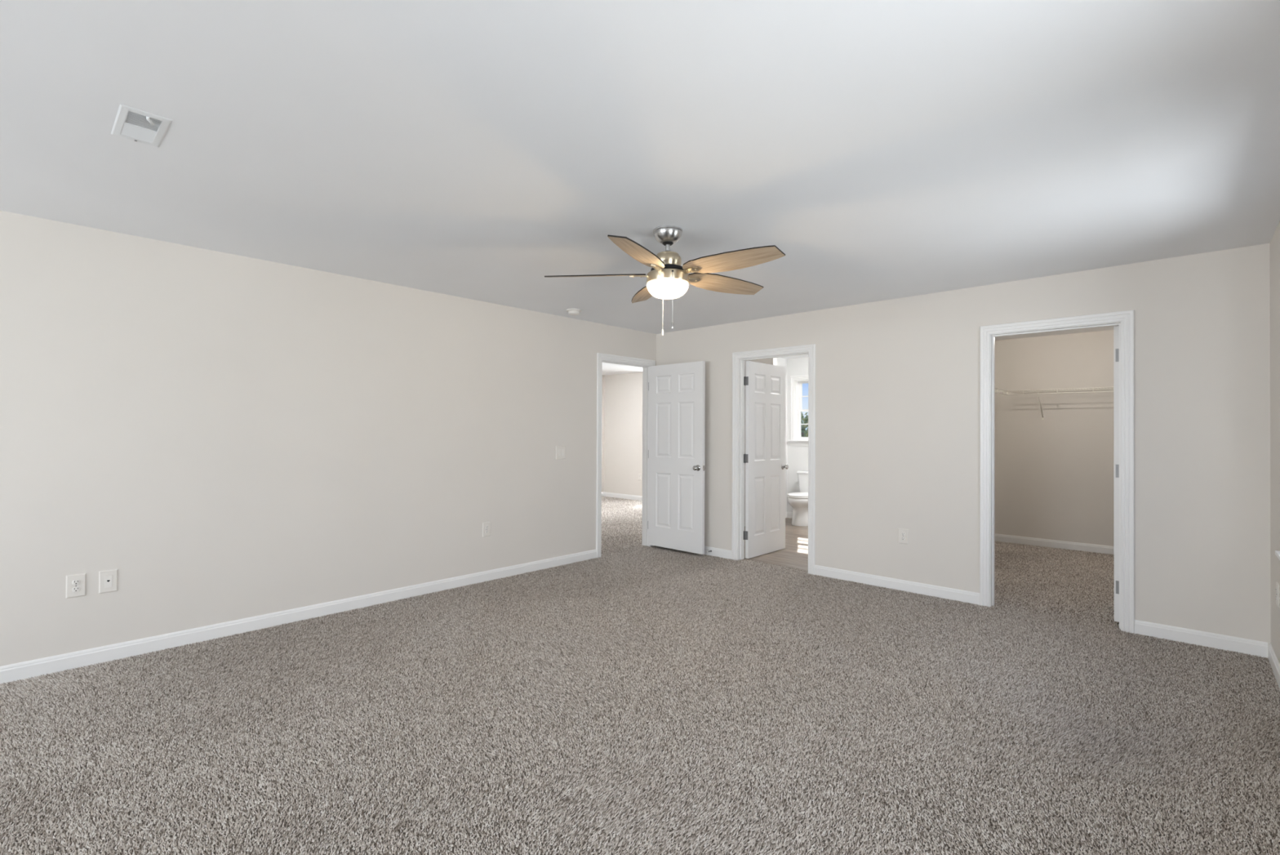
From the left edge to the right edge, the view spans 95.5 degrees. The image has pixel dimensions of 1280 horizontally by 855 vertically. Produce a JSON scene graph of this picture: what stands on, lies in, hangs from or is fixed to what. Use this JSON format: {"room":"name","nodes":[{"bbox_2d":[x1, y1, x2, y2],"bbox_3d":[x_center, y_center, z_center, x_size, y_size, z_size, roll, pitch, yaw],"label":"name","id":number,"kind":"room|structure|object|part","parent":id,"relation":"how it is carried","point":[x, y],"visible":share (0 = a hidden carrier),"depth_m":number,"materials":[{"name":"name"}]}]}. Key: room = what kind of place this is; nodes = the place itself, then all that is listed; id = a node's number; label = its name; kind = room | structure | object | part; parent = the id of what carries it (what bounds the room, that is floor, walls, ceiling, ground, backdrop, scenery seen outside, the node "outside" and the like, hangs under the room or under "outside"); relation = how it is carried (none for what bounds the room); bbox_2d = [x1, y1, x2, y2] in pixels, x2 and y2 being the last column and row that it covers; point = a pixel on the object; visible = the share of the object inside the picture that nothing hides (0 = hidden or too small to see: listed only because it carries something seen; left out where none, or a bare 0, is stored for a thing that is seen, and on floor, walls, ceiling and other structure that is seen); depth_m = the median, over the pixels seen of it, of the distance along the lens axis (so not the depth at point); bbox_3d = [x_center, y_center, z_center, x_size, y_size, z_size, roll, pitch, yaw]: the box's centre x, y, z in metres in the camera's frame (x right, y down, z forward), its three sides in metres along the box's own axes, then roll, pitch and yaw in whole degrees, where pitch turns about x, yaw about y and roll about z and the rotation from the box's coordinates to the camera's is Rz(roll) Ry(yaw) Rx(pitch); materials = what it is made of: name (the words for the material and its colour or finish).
{"room":"empty bedroom","nodes":[
{"label":"empty bedroom","id":0,"kind":"room"},
{"bbox_2d":[0,210,786,666],"bbox_3d":[-1.771,0.126,4.730,0.115,2.460,12.000,0,-1,43],"label":"wall","id":1,"kind":"structure","parent":0,"point":[233,437],"depth_m":3.82,"materials":[{"name":"paint"}]},
{"bbox_2d":[66,573,86,598],"bbox_3d":[-3.112,0.873,3.206,0.009,0.125,0.080,0,-1,43],"label":"wall outlet","id":2,"kind":"object","parent":1,"relation":"attached to","point":[76,583],"visible":1,"depth_m":3.20,"materials":[{"name":"white plastic"}]},
{"bbox_2d":[71,586,79,591],"bbox_3d":[-3.110,0.892,3.205,0.003,0.028,0.034,0,-1,43],"label":"receptacle","id":3,"kind":"object","parent":2,"relation":"attached to","point":[74,588],"depth_m":3.20,"materials":[{"name":"white plastic"}]},
{"bbox_2d":[71,579,80,585],"bbox_3d":[-3.110,0.853,3.205,0.003,0.028,0.034,0,-1,43],"label":"receptacle","id":4,"kind":"object","parent":2,"relation":"attached to","point":[74,582],"depth_m":3.20,"materials":[{"name":"white plastic"}]},
{"bbox_2d":[98,568,117,593],"bbox_3d":[-3.022,0.874,3.303,0.008,0.125,0.080,0,-1,43],"label":"phone jack","id":5,"kind":"object","parent":1,"relation":"attached to","point":[108,579],"visible":1,"depth_m":3.30,"materials":[{"name":"white plastic"}]},
{"bbox_2d":[0,549,596,684],"bbox_3d":[-3.142,1.284,3.171,0.012,0.096,7.868,0,-1,43],"label":"baseboard","id":6,"kind":"structure","parent":1,"relation":"attached to","point":[37,667],"depth_m":3.80,"materials":[{"name":"paint"}]},
{"bbox_2d":[482,521,490,537],"bbox_3d":[-1.344,0.893,5.095,0.009,0.125,0.080,0,-1,43],"label":"wall outlet","id":7,"kind":"object","parent":1,"relation":"attached to","point":[486,526],"visible":1,"depth_m":5.09,"materials":[{"name":"white plastic"}]},
{"bbox_2d":[555,445,565,459],"bbox_3d":[-0.775,0.246,5.702,0.010,0.130,0.120,0,-1,43],"label":"light switch","id":8,"kind":"object","parent":1,"relation":"attached to","point":[560,450],"visible":1,"depth_m":5.70,"materials":[{"name":"white plastic"}]},
{"bbox_2d":[595,352,655,557],"bbox_3d":[-0.187,0.295,6.423,0.148,2.141,0.903,0,-1,43],"label":"door frame","id":9,"kind":"structure","parent":1,"relation":"attached to","point":[645,364],"depth_m":6.39,"materials":[{"name":"paint"}]},
{"bbox_2d":[648,360,705,554],"bbox_3d":[0.382,0.317,6.388,0.811,2.030,0.165,0,-1,43],"label":"door","id":10,"kind":"structure","parent":1,"relation":"in","point":[677,391],"depth_m":6.34,"materials":[{"name":"paint"}]},
{"bbox_3d":[0.591,0.427,6.122,0.065,0.065,0.065,0,-1,43],"label":"knob","id":11,"kind":"part","parent":10,"relation":"part of","materials":[{"name":"silver metal"}]},
{"bbox_2d":[601,375,604,492],"bbox_3d":[-2.606,0.155,9.827,0.100,2.460,7.900,0,-1,43],"label":"wall","id":12,"kind":"structure","parent":0,"point":[603,376],"depth_m":11.73,"materials":[{"name":"paint"}]},
{"bbox_2d":[604,372,642,495],"bbox_3d":[-0.274,0.175,11.411,1.140,2.460,0.100,0,-1,43],"label":"wall","id":13,"kind":"structure","parent":0,"point":[623,393],"depth_m":11.38,"materials":[{"name":"paint"}]},
{"bbox_2d":[604,491,642,500],"bbox_3d":[-0.314,1.349,11.359,1.130,0.096,0.012,0,-1,43],"label":"baseboard","id":14,"kind":"structure","parent":13,"relation":"attached to","point":[606,494],"depth_m":11.35,"materials":[{"name":"paint"}]},
{"bbox_2d":[638,473,641,479],"bbox_3d":[-0.004,0.944,11.075,0.080,0.125,0.009,0,-1,43],"label":"wall outlet","id":15,"kind":"object","parent":13,"relation":"attached to","point":[639,474],"visible":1,"depth_m":11.07,"materials":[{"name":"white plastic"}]},
{"bbox_2d":[0,0,1279,375],"bbox_3d":[-1.148,-1.176,4.846,9.440,0.150,13.400,0,-1,43],"label":"ceiling","id":16,"kind":"structure","parent":0,"point":[482,150],"depth_m":2.22,"materials":[{"name":"paint"}]},
{"bbox_2d":[111,103,172,147],"bbox_3d":[-1.865,-1.115,2.171,0.300,0.016,0.142,0,-1,43],"label":"ceiling vent","id":17,"kind":"object","parent":16,"relation":"in","point":[131,123],"visible":1,"depth_m":2.16,"materials":[{"name":"white metal"}]},
{"bbox_3d":[-1.781,-1.115,2.111,0.012,0.016,0.045,0,0,-22],"label":"damper lever","id":18,"kind":"part","parent":17,"relation":"part of","materials":[{"name":"white metal"}]},
{"bbox_2d":[566,308,581,315],"bbox_3d":[-0.616,-1.073,5.422,0.140,0.044,0.140,0,-1,43],"label":"smoke detector","id":19,"kind":"object","parent":16,"relation":"attached to","point":[571,311],"visible":1,"depth_m":5.38,"materials":[{"name":"white plastic"}]},
{"bbox_2d":[544,225,785,335],"bbox_3d":[0.194,-0.819,3.242,1.293,0.574,1.335,0,-1,43],"label":"ceiling fan","id":20,"kind":"object","parent":16,"relation":"hanging from","point":[667,279],"visible":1,"depth_m":3.17,"materials":[{"name":"brown wood"}]},
{"bbox_3d":[-0.251,-0.860,3.292,0.565,0.007,0.178,0,14,6],"label":"blade","id":21,"kind":"part","parent":20,"relation":"part of","materials":[{"name":"brown wood"}]},
{"bbox_3d":[0.001,-0.862,2.885,0.178,0.007,0.565,15,6,23],"label":"blade","id":22,"kind":"part","parent":20,"relation":"part of","materials":[{"name":"brown wood"}]},
{"bbox_3d":[0.059,-0.856,3.658,0.178,0.007,0.565,-14,3,-12],"label":"blade","id":23,"kind":"part","parent":20,"relation":"part of","materials":[{"name":"brown wood"}]},
{"bbox_3d":[0.155,-0.770,3.261,0.235,0.090,0.235,0,-1,43],"label":"lamp shade","id":24,"kind":"part","parent":20,"relation":"part of","materials":[{"name":"white glass"}]},
{"bbox_3d":[0.502,-0.856,3.476,0.565,0.007,0.178,0,-14,-30],"label":"blade","id":25,"kind":"part","parent":20,"relation":"part of","materials":[{"name":"brown wood"}]},
{"bbox_3d":[0.467,-0.859,2.998,0.565,0.007,0.178,0,-14,41],"label":"blade","id":26,"kind":"part","parent":20,"relation":"part of","materials":[{"name":"brown wood"}]},
{"bbox_2d":[0,496,1279,854],"bbox_3d":[-1.159,1.398,4.829,9.240,0.123,13.200,0,-1,43],"label":"floor","id":27,"kind":"structure","parent":0,"point":[639,700],"depth_m":2.59,"materials":[{"name":"carpet"}]},
{"bbox_2d":[786,470,808,525],"bbox_3d":[2.375,1.014,8.357,0.450,0.738,0.715,0,-1,43],"label":"toilet","id":28,"kind":"object","parent":27,"relation":"on","point":[798,501],"visible":0.52,"depth_m":8.16,"materials":[{"name":"white ceramic"}]},
{"bbox_3d":[2.302,0.976,8.278,0.376,0.020,0.500,0,-1,43],"label":"seat","id":29,"kind":"part","parent":28,"relation":"part of","materials":[{"name":"white plastic"}]},
{"bbox_3d":[2.303,0.951,8.279,0.372,0.026,0.498,0,-1,43],"label":"lid","id":30,"kind":"part","parent":28,"relation":"part of","materials":[{"name":"white plastic"}]},
{"bbox_3d":[2.551,0.666,8.545,0.450,0.038,0.205,0,-1,43],"label":"tank lid","id":31,"kind":"part","parent":28,"relation":"part of","materials":[{"name":"white ceramic"}]},
{"bbox_3d":[2.552,0.842,8.546,0.425,0.315,0.185,0,-1,43],"label":"tank","id":32,"kind":"part","parent":28,"relation":"part of","materials":[{"name":"white ceramic"}]},
{"bbox_2d":[746,357,777,365],"bbox_3d":[1.671,0.162,8.014,0.423,2.460,0.100,0,-1,43],"label":"wall","id":33,"kind":"structure","parent":0,"point":[773,361],"depth_m":7.91,"materials":[{"name":"paint"}]},
{"bbox_2d":[786,356,808,511],"bbox_3d":[3.254,0.169,8.142,2.560,2.460,0.150,0,-1,43],"label":"wall","id":34,"kind":"structure","parent":0,"point":[797,455],"depth_m":8.88,"materials":[{"name":"paint"}]},
{"bbox_2d":[786,511,792,518],"bbox_3d":[3.162,1.343,8.105,2.448,0.096,0.012,0,-1,43],"label":"baseboard","id":35,"kind":"structure","parent":34,"relation":"attached to","point":[789,514],"depth_m":8.91,"materials":[{"name":"paint"}]},
{"bbox_2d":[787,374,808,445],"bbox_3d":[2.717,-0.256,8.618,1.047,1.061,0.195,0,-1,43],"label":"window","id":36,"kind":"structure","parent":34,"relation":"in","point":[796,381],"depth_m":8.88,"materials":[{"name":"paint"}]},
{"bbox_3d":[2.732,-0.265,8.635,0.875,0.910,0.150,0,-1,43],"label":"frame","id":37,"kind":"part","parent":36,"relation":"part of","materials":[{"name":"paint"}]},
{"bbox_3d":[2.728,-0.049,8.630,0.847,0.451,0.028,0,-1,43],"label":"sash","id":38,"kind":"part","parent":36,"relation":"part of","materials":[{"name":"paint"}]},
{"bbox_3d":[2.754,-0.475,8.658,0.847,0.461,0.028,0,-1,43],"label":"sash","id":39,"kind":"part","parent":36,"relation":"part of","materials":[{"name":"paint"}]},
{"bbox_2d":[656,243,1271,645],"bbox_3d":[1.948,0.144,5.162,4.955,2.460,0.115,0,-1,43],"label":"wall","id":40,"kind":"structure","parent":0,"point":[897,380],"depth_m":4.38,"materials":[{"name":"paint"}]},
{"bbox_2d":[703,546,731,559],"bbox_3d":[0.566,1.320,6.357,1.048,0.096,0.012,0,-1,43],"label":"baseboard","id":41,"kind":"structure","parent":40,"relation":"attached to","point":[717,552],"depth_m":6.11,"materials":[{"name":"paint"}]},
{"bbox_2d":[742,360,788,558],"bbox_3d":[1.361,0.336,6.293,0.165,2.047,0.806,0,-1,44],"label":"door","id":42,"kind":"structure","parent":40,"relation":"in","point":[764,457],"depth_m":6.25,"materials":[{"name":"paint"}]},
{"bbox_3d":[1.625,0.439,6.498,0.065,0.065,0.065,0,-1,44],"label":"knob","id":43,"kind":"part","parent":42,"relation":"part of","materials":[{"name":"silver metal"}]},
{"bbox_2d":[731,343,815,574],"bbox_3d":[1.330,0.297,5.739,0.914,2.141,0.148,0,-1,43],"label":"door frame","id":44,"kind":"structure","parent":40,"relation":"attached to","point":[739,358],"depth_m":5.94,"materials":[{"name":"paint"}]},
{"bbox_2d":[814,564,979,604],"bbox_3d":[2.110,1.318,4.912,1.352,0.096,0.012,0,-1,43],"label":"baseboard","id":45,"kind":"structure","parent":40,"relation":"attached to","point":[970,597],"depth_m":4.84,"materials":[{"name":"paint"}]},
{"bbox_2d":[897,528,908,544],"bbox_3d":[2.193,0.905,4.841,0.080,0.125,0.009,0,-1,43],"label":"wall outlet","id":46,"kind":"object","parent":40,"relation":"attached to","point":[903,534],"visible":1,"depth_m":4.84,"materials":[{"name":"white plastic"}]},
{"bbox_2d":[979,310,1134,633],"bbox_3d":[2.981,0.294,4.194,0.903,2.141,0.148,0,-1,43],"label":"door frame","id":47,"kind":"structure","parent":40,"relation":"attached to","point":[1124,320],"depth_m":4.04,"materials":[{"name":"paint"}]},
{"bbox_2d":[1113,325,1119,622],"bbox_3d":[3.561,0.318,4.252,0.776,2.035,0.165,1,0,-42],"label":"door","id":48,"kind":"structure","parent":40,"relation":"in","point":[1116,352],"depth_m":4.00,"materials":[{"name":"paint"}]},
{"bbox_2d":[1134,619,1267,657],"bbox_3d":[3.481,1.315,3.628,0.599,0.096,0.012,0,-1,43],"label":"baseboard","id":49,"kind":"structure","parent":40,"relation":"attached to","point":[1218,641],"depth_m":3.61,"materials":[{"name":"paint"}]},
{"bbox_2d":[995,329,1114,546],"bbox_3d":[5.077,0.167,6.469,2.172,2.460,0.100,0,-1,43],"label":"wall","id":50,"kind":"structure","parent":0,"point":[1054,474],"depth_m":6.68,"materials":[{"name":"paint"}]},
{"bbox_2d":[995,533,1114,554],"bbox_3d":[5.038,1.340,6.417,2.160,0.096,0.012,0,-1,43],"label":"baseboard","id":51,"kind":"structure","parent":50,"relation":"attached to","point":[1101,548],"depth_m":6.66,"materials":[{"name":"paint"}]},
{"bbox_2d":[1008,386,1113,419],"bbox_3d":[5.050,-0.260,6.218,1.867,0.338,0.311,0,-1,43],"label":"wire shelf","id":52,"kind":"object","parent":50,"relation":"attached to","point":[1076,389],"visible":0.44,"depth_m":6.51,"materials":[{"name":"white metal"}]},
{"bbox_2d":[1269,221,1279,663],"bbox_3d":[1.831,0.119,1.324,0.120,2.460,12.150,0,-1,43],"label":"wall","id":53,"kind":"structure","parent":0,"point":[1274,245],"depth_m":3.25,"materials":[{"name":"paint"}]},
{"bbox_2d":[1267,642,1279,688],"bbox_3d":[0.701,1.281,0.212,0.012,0.096,8.800,0,-1,43],"label":"baseboard","id":54,"kind":"structure","parent":53,"relation":"attached to","point":[1275,665],"depth_m":3.20,"materials":[{"name":"paint"}]},
{"bbox_2d":[1275,581,1279,607],"bbox_3d":[3.445,0.901,3.141,0.009,0.125,0.080,0,-1,43],"label":"wall outlet","id":55,"kind":"object","parent":53,"relation":"attached to","point":[1277,582],"visible":1,"depth_m":3.12,"materials":[{"name":"white plastic"}]},
{"bbox_2d":[1275,550,1279,559],"bbox_3d":[2.721,-0.071,2.308,0.165,1.511,1.372,0,-1,43],"label":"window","id":56,"kind":"structure","parent":53,"relation":"in","point":[1277,552],"depth_m":2.79,"materials":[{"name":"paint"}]},
{"bbox_3d":[3.225,0.156,6.159,0.108,2.460,3.085,0,-1,43],"label":"wall","id":57,"kind":"structure","parent":0,"visible":0},
{"bbox_2d":[995,387,1008,395],"bbox_3d":[3.307,-0.270,5.940,0.311,0.338,2.500,0,-1,43],"label":"wire shelf","id":58,"kind":"object","parent":57,"relation":"attached to","point":[997,390],"visible":0.14,"depth_m":6.62,"materials":[{"name":"white metal"}]},
{"label":"outside","id":59,"kind":"structure","parent":0,"visible":0},
{"bbox_3d":[145.388,6.137,161.833,520.000,0.300,415.000,0,-1,43],"label":"ground","id":60,"kind":"structure","parent":59,"visible":0},
{"bbox_2d":[800,411,808,436],"bbox_3d":[7.663,1.702,27.145,3.583,5.644,3.975,0,0,23],"label":"tree","id":61,"kind":"object","parent":60,"relation":"on","point":[805,420],"visible":0.02,"depth_m":27.33,"materials":[{"name":"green plant"}]}
]}

